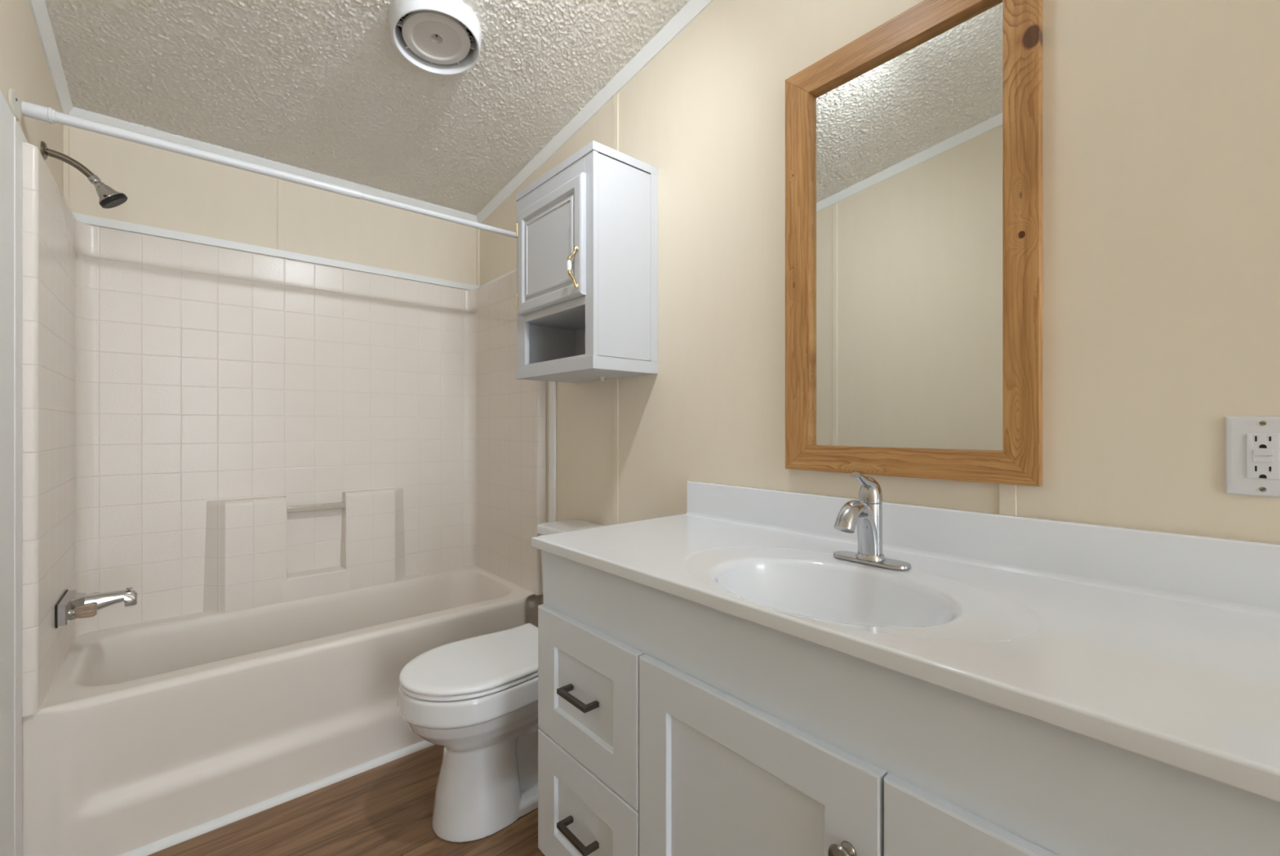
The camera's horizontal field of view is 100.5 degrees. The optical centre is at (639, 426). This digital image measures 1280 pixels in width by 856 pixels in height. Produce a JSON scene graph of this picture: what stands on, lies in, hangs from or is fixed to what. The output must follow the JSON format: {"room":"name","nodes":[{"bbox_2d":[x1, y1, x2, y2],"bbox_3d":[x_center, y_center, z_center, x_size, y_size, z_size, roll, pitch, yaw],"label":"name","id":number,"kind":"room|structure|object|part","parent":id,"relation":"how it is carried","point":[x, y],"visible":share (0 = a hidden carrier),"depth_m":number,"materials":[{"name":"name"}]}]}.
{"room":"bathroom","nodes":[
{"label":"bathroom","id":0,"kind":"room"},
{"bbox_2d":[0,0,62,195],"bbox_3d":[0.079,-0.362,-0.643,0.100,3.104,6.522,0,0,-41],"label":"wall","id":1,"kind":"structure","parent":0,"point":[24,68],"depth_m":1.43,"materials":[{"name":"beige paint"}]},
{"bbox_2d":[0,90,22,855],"bbox_3d":[-1.480,0.225,1.250,0.011,1.931,0.226,0,0,-41],"label":"trim","id":2,"kind":"structure","parent":1,"relation":"attached to","point":[11,133],"depth_m":1.24,"materials":[{"name":"white wood"}]},
{"bbox_2d":[22,132,27,142],"bbox_3d":[-1.782,-0.728,1.599,0.009,0.026,0.695,0,0,-41],"label":"trim","id":3,"kind":"structure","parent":1,"relation":"attached to","point":[24,139],"depth_m":1.35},
{"bbox_2d":[27,0,73,114],"bbox_3d":[0.127,-1.492,-0.602,0.026,0.844,6.522,0,0,-41],"label":"trim","id":4,"kind":"structure","parent":1,"relation":"attached to","point":[38,8],"depth_m":1.61,"materials":[{"name":"white wood"}]},
{"bbox_2d":[40,141,128,208],"bbox_3d":[-1.699,-0.761,1.636,0.182,0.160,0.074,0,0,-41],"label":"shower","id":5,"kind":"object","parent":1,"relation":"attached to","point":[108,197],"visible":0.99,"depth_m":1.64,"materials":[{"name":"silver metal"}]},
{"bbox_3d":[-1.723,-0.791,1.612,0.108,0.066,0.023,0,0,-41],"label":"arm","id":6,"kind":"part","parent":5,"relation":"part of","materials":[{"name":"silver metal"}]},
{"bbox_2d":[8,88,516,238],"bbox_3d":[-0.963,-0.786,1.805,1.518,0.072,0.125,0,0,-41],"label":"shower rod","id":7,"kind":"object","parent":1,"relation":"attached to","point":[49,115],"visible":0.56,"depth_m":1.57,"materials":[{"name":"white metal"}]},
{"bbox_2d":[69,125,476,284],"bbox_3d":[-1.470,0.045,2.393,1.718,2.290,0.100,0,0,-41],"label":"wall","id":8,"kind":"structure","parent":0,"point":[166,189],"depth_m":2.22,"materials":[{"name":"beige paint"}]},
{"bbox_2d":[62,124,69,208],"bbox_3d":[-2.002,-0.904,1.858,0.014,0.325,0.014,0,0,-41],"label":"batten","id":9,"kind":"object","parent":8,"relation":"attached to","point":[65,128],"visible":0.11,"depth_m":1.85,"materials":[{"name":"beige wood"}]},
{"bbox_2d":[68,106,477,222],"bbox_3d":[-1.429,-1.091,2.345,1.518,0.049,0.026,0,0,-41],"label":"trim","id":10,"kind":"structure","parent":8,"relation":"attached to","point":[76,112],"depth_m":2.20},
{"bbox_2d":[71,212,479,289],"bbox_3d":[-1.429,-0.729,2.342,1.496,0.030,0.030,0,0,-41],"label":"trim","id":11,"kind":"structure","parent":8,"relation":"attached to","point":[90,220],"depth_m":2.19,"materials":[{"name":"white plastic"}]},
{"bbox_2d":[476,228,479,285],"bbox_3d":[-0.863,-0.904,2.841,0.014,0.325,0.014,0,0,-41],"label":"batten","id":12,"kind":"object","parent":8,"relation":"attached to","point":[477,229],"visible":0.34,"depth_m":2.83,"materials":[{"name":"beige wood"}]},
{"bbox_2d":[146,743,545,855],"bbox_3d":[0.692,1.230,-0.115,1.718,0.080,6.722,0,0,-41],"label":"floor","id":13,"kind":"structure","parent":0,"point":[385,809],"depth_m":1.58,"materials":[{"name":"brown wood"}]},
{"bbox_2d":[22,142,546,855],"bbox_3d":[-1.210,0.238,2.092,1.516,1.904,0.693,0,0,-41],"label":"bathtub","id":14,"kind":"object","parent":13,"relation":"on","point":[308,482],"visible":0.84,"depth_m":2.02,"materials":[{"name":"plastic"}]},
{"bbox_2d":[55,586,137,627],"bbox_3d":[-1.689,0.550,1.667,0.168,0.068,0.200,0,0,-41],"label":"tub faucet","id":15,"kind":"object","parent":14,"relation":"attached to","point":[73,605],"visible":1,"depth_m":1.62,"materials":[{"name":"silver metal"}]},
{"bbox_3d":[-1.685,0.554,1.580,0.016,0.026,0.026,0,0,-41],"label":"handle","id":16,"kind":"part","parent":15,"relation":"part of","materials":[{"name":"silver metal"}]},
{"bbox_3d":[-1.672,0.549,1.681,0.123,0.055,0.052,0,0,-41],"label":"spout","id":17,"kind":"part","parent":15,"relation":"part of","materials":[{"name":"silver metal"}]},
{"bbox_2d":[203,495,287,612],"bbox_3d":[-1.588,0.535,2.156,0.285,0.481,0.064,0,0,-41],"label":"soap shelf","id":18,"kind":"object","parent":14,"relation":"attached to","point":[245,537],"depth_m":2.13,"materials":[{"name":"plastic"}]},
{"bbox_2d":[118,739,434,855],"bbox_3d":[-0.981,1.180,1.823,1.498,0.020,0.019,0,0,-41],"label":"trim","id":19,"kind":"structure","parent":14,"relation":"attached to","point":[166,842],"depth_m":1.67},
{"bbox_2d":[40,564,533,706],"bbox_3d":[-1.217,0.902,2.093,1.460,0.365,0.656,0,0,-41],"label":"basin","id":20,"kind":"object","parent":14,"relation":"in","point":[109,658],"depth_m":2.00,"materials":[{"name":"plastic"}]},
{"bbox_2d":[340,487,405,589],"bbox_3d":[-1.225,0.535,2.469,0.288,0.481,0.064,0,0,-41],"label":"soap shelf","id":21,"kind":"object","parent":14,"relation":"attached to","point":[373,519],"depth_m":2.43,"materials":[{"name":"plastic"}]},
{"bbox_2d":[396,519,604,841],"bbox_3d":[-0.396,0.778,1.735,0.737,0.819,0.452,0,0,-41],"label":"toilet","id":22,"kind":"object","parent":13,"relation":"on","point":[476,698],"visible":0.5,"depth_m":1.55,"materials":[{"name":"white ceramic"}]},
{"bbox_3d":[-0.398,0.968,1.732,0.730,0.440,0.373,0,0,-41],"label":"bowl","id":23,"kind":"part","parent":22,"relation":"part of","materials":[{"name":"white ceramic"}]},
{"bbox_3d":[-0.481,0.723,1.661,0.501,0.018,0.362,0,0,-41],"label":"lid","id":24,"kind":"part","parent":22,"relation":"part of","materials":[{"name":"white plastic"}]},
{"bbox_3d":[-0.481,0.740,1.661,0.497,0.014,0.358,0,0,-41],"label":"seat","id":25,"kind":"part","parent":22,"relation":"part of","materials":[{"name":"white plastic"}]},
{"bbox_3d":[-0.184,0.577,1.917,0.176,0.345,0.430,0,0,-41],"label":"tank","id":26,"kind":"part","parent":22,"relation":"part of","materials":[{"name":"white ceramic"}]},
{"bbox_3d":[-0.187,0.386,1.914,0.188,0.034,0.452,0,0,-41],"label":"tank lid","id":27,"kind":"part","parent":22,"relation":"part of","materials":[{"name":"white ceramic"}]},
{"bbox_2d":[537,550,1279,855],"bbox_3d":[0.371,0.744,0.974,0.571,0.892,1.320,0,0,-41],"label":"vanity cabinet","id":28,"kind":"object","parent":13,"relation":"on","point":[669,724],"visible":0.98,"depth_m":0.78,"materials":[{"name":"grey paint"}]},
{"bbox_3d":[-0.136,0.885,1.153,0.038,0.011,0.108,0,0,-41],"label":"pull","id":29,"kind":"part","parent":28,"relation":"part of","materials":[{"name":"grey metal"}]},
{"bbox_3d":[-0.136,0.587,1.153,0.038,0.011,0.108,0,0,-41],"label":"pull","id":30,"kind":"part","parent":28,"relation":"part of","materials":[{"name":"grey metal"}]},
{"bbox_3d":[-0.121,0.885,1.166,0.018,0.290,0.376,0,0,-41],"label":"drawer","id":31,"kind":"part","parent":28,"relation":"part of","materials":[{"name":"grey paint"}]},
{"bbox_3d":[-0.121,0.587,1.166,0.018,0.298,0.376,0,0,-41],"label":"drawer","id":32,"kind":"part","parent":28,"relation":"part of","materials":[{"name":"grey paint"}]},
{"bbox_3d":[0.155,0.734,0.846,0.018,0.592,0.462,0,0,-41],"label":"door","id":33,"kind":"part","parent":28,"relation":"part of","materials":[{"name":"grey paint"}]},
{"bbox_3d":[0.262,0.553,0.687,0.028,0.033,0.033,0,0,-41],"label":"knob","id":34,"kind":"part","parent":28,"relation":"part of","materials":[{"name":"silver metal"}]},
{"bbox_2d":[531,480,1279,801],"bbox_3d":[0.384,0.290,0.981,0.553,0.241,1.355,0,0,-41],"label":"vanity sink","id":35,"kind":"object","parent":28,"relation":"in","point":[1164,646],"visible":0.8,"depth_m":0.81,"materials":[{"name":"white stone"}]},
{"bbox_2d":[832,471,911,569],"bbox_3d":[0.429,0.180,1.044,0.148,0.183,0.155,0,0,-41],"label":"sink faucet","id":36,"kind":"object","parent":35,"relation":"on","point":[865,512],"visible":1,"depth_m":1.05,"materials":[{"name":"silver metal"}]},
{"bbox_3d":[0.420,0.199,1.036,0.122,0.113,0.041,0,0,-41],"label":"spout","id":37,"kind":"part","parent":36,"relation":"part of","materials":[{"name":"silver metal"}]},
{"bbox_3d":[0.450,0.117,1.062,0.087,0.057,0.037,0,0,-41],"label":"lever","id":38,"kind":"part","parent":36,"relation":"part of","materials":[{"name":"silver metal"}]},
{"bbox_3d":[0.464,0.132,1.074,0.045,0.040,0.045,0,0,-41],"label":"handle","id":39,"kind":"part","parent":36,"relation":"part of","materials":[{"name":"silver metal"}]},
{"bbox_3d":[0.464,0.268,1.074,0.055,0.007,0.155,0,0,-41],"label":"plate","id":40,"kind":"part","parent":36,"relation":"part of","materials":[{"name":"silver metal"}]},
{"bbox_3d":[0.460,0.734,0.493,0.018,0.592,0.464,0,0,-41],"label":"door","id":41,"kind":"part","parent":28,"relation":"part of","materials":[{"name":"grey paint"}]},
{"bbox_2d":[44,0,689,215],"bbox_3d":[0.692,-1.553,-0.115,1.718,0.907,6.722,0,0,-41],"label":"ceiling","id":42,"kind":"structure","parent":0,"point":[322,86],"depth_m":1.83,"materials":[{"name":"white paint"}]},
{"bbox_2d":[388,0,481,75],"bbox_3d":[-0.633,-1.212,1.656,0.271,0.090,0.269,0,0,-41],"label":"ceiling vent","id":43,"kind":"object","parent":42,"relation":"in","point":[433,36],"visible":1,"depth_m":1.63,"materials":[{"name":"white plastic"}]},
{"bbox_2d":[480,0,1279,604],"bbox_3d":[1.305,-0.362,0.414,0.100,3.104,6.522,0,0,-41],"label":"wall","id":44,"kind":"structure","parent":0,"point":[1161,118],"depth_m":0.96,"materials":[{"name":"beige paint"}]},
{"bbox_2d":[479,268,516,287],"bbox_3d":[-0.628,-0.728,2.570,0.012,0.026,0.730,0,0,-41],"label":"trim","id":45,"kind":"structure","parent":44,"relation":"attached to","point":[514,270],"depth_m":2.64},
{"bbox_2d":[548,381,555,521],"bbox_3d":[-0.374,0.225,2.277,0.010,1.931,0.047,0,0,-41],"label":"trim","id":46,"kind":"structure","parent":44,"relation":"attached to","point":[552,384],"depth_m":2.27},
{"bbox_2d":[515,140,657,382],"bbox_3d":[-0.222,-0.510,1.863,0.318,0.705,0.491,0,0,-41],"label":"upper cabinet","id":47,"kind":"object","parent":44,"relation":"attached to","point":[587,228],"visible":1,"depth_m":1.73,"materials":[{"name":"white wood"}]},
{"bbox_3d":[-0.306,-0.591,1.788,0.019,0.374,0.408,0,0,-41],"label":"door","id":48,"kind":"part","parent":47,"relation":"part of","materials":[{"name":"white wood"}]},
{"bbox_3d":[-0.292,-0.524,1.802,0.018,0.658,0.485,0,0,-41],"label":"frame","id":49,"kind":"part","parent":47,"relation":"part of","materials":[{"name":"white wood"}]},
{"bbox_3d":[-0.206,-0.490,1.633,0.037,0.129,0.015,0,0,-41],"label":"handle","id":50,"kind":"part","parent":47,"relation":"part of","materials":[{"name":"gold metal"}]},
{"bbox_2d":[475,0,713,223],"bbox_3d":[1.258,-1.492,0.372,0.026,0.844,6.522,0,0,-41],"label":"trim","id":51,"kind":"structure","parent":44,"relation":"attached to","point":[692,9],"depth_m":1.97,"materials":[{"name":"white wood"}]},
{"bbox_2d":[613,92,618,524],"bbox_3d":[-0.088,-0.012,1.949,0.005,2.405,0.028,0,0,-41],"label":"batten","id":52,"kind":"object","parent":44,"relation":"attached to","point":[615,97],"visible":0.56,"depth_m":1.95,"materials":[{"name":"beige paint"}]},
{"bbox_2d":[785,0,1042,486],"bbox_3d":[0.560,-0.393,1.182,0.024,1.006,0.539,0,0,-41],"label":"framed mirror","id":53,"kind":"object","parent":44,"relation":"attached to","point":[913,147],"visible":1,"depth_m":1.14,"materials":[{"name":"brown wood"}]},
{"bbox_3d":[0.560,-0.863,1.182,0.024,0.066,0.539,0,0,-41],"label":"frame rail","id":54,"kind":"part","parent":53,"relation":"part of","materials":[{"name":"brown wood"}]},
{"bbox_3d":[0.570,-0.391,1.182,0.003,0.876,0.412,0,0,-41],"label":"glass","id":55,"kind":"part","parent":53,"relation":"part of","materials":[{"name":"clear mirror"}]},
{"bbox_3d":[0.560,0.079,1.182,0.024,0.062,0.539,0,0,-41],"label":"frame rail","id":56,"kind":"part","parent":53,"relation":"part of","materials":[{"name":"brown wood"}]},
{"bbox_2d":[685,480,1279,617],"bbox_3d":[0.586,0.222,1.148,0.029,0.103,1.343,0,0,-41],"label":"backsplash","id":57,"kind":"structure","parent":44,"relation":"attached to","point":[1243,575],"depth_m":0.96,"materials":[{"name":"white stone"}]},
{"bbox_2d":[999,483,1016,515],"bbox_3d":[0.708,0.199,1.026,0.005,0.182,0.029,0,0,-41],"label":"batten","id":58,"kind":"object","parent":44,"relation":"attached to","point":[1007,492],"visible":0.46,"depth_m":1.02,"materials":[{"name":"beige paint"}]},
{"bbox_2d":[1225,416,1279,497],"bbox_3d":[0.915,0.044,0.782,0.008,0.117,0.074,0,0,-41],"label":"wall outlet","id":59,"kind":"object","parent":44,"relation":"attached to","point":[1252,443],"visible":1,"depth_m":0.79,"materials":[{"name":"white plastic"}]},
{"bbox_2d":[1245,433,1279,479],"bbox_3d":[0.914,0.044,0.781,0.003,0.067,0.033,0,0,-41],"label":"receptacle","id":60,"kind":"object","parent":59,"relation":"attached to","point":[1262,450],"depth_m":0.78,"materials":[{"name":"white plastic"}]}
]}

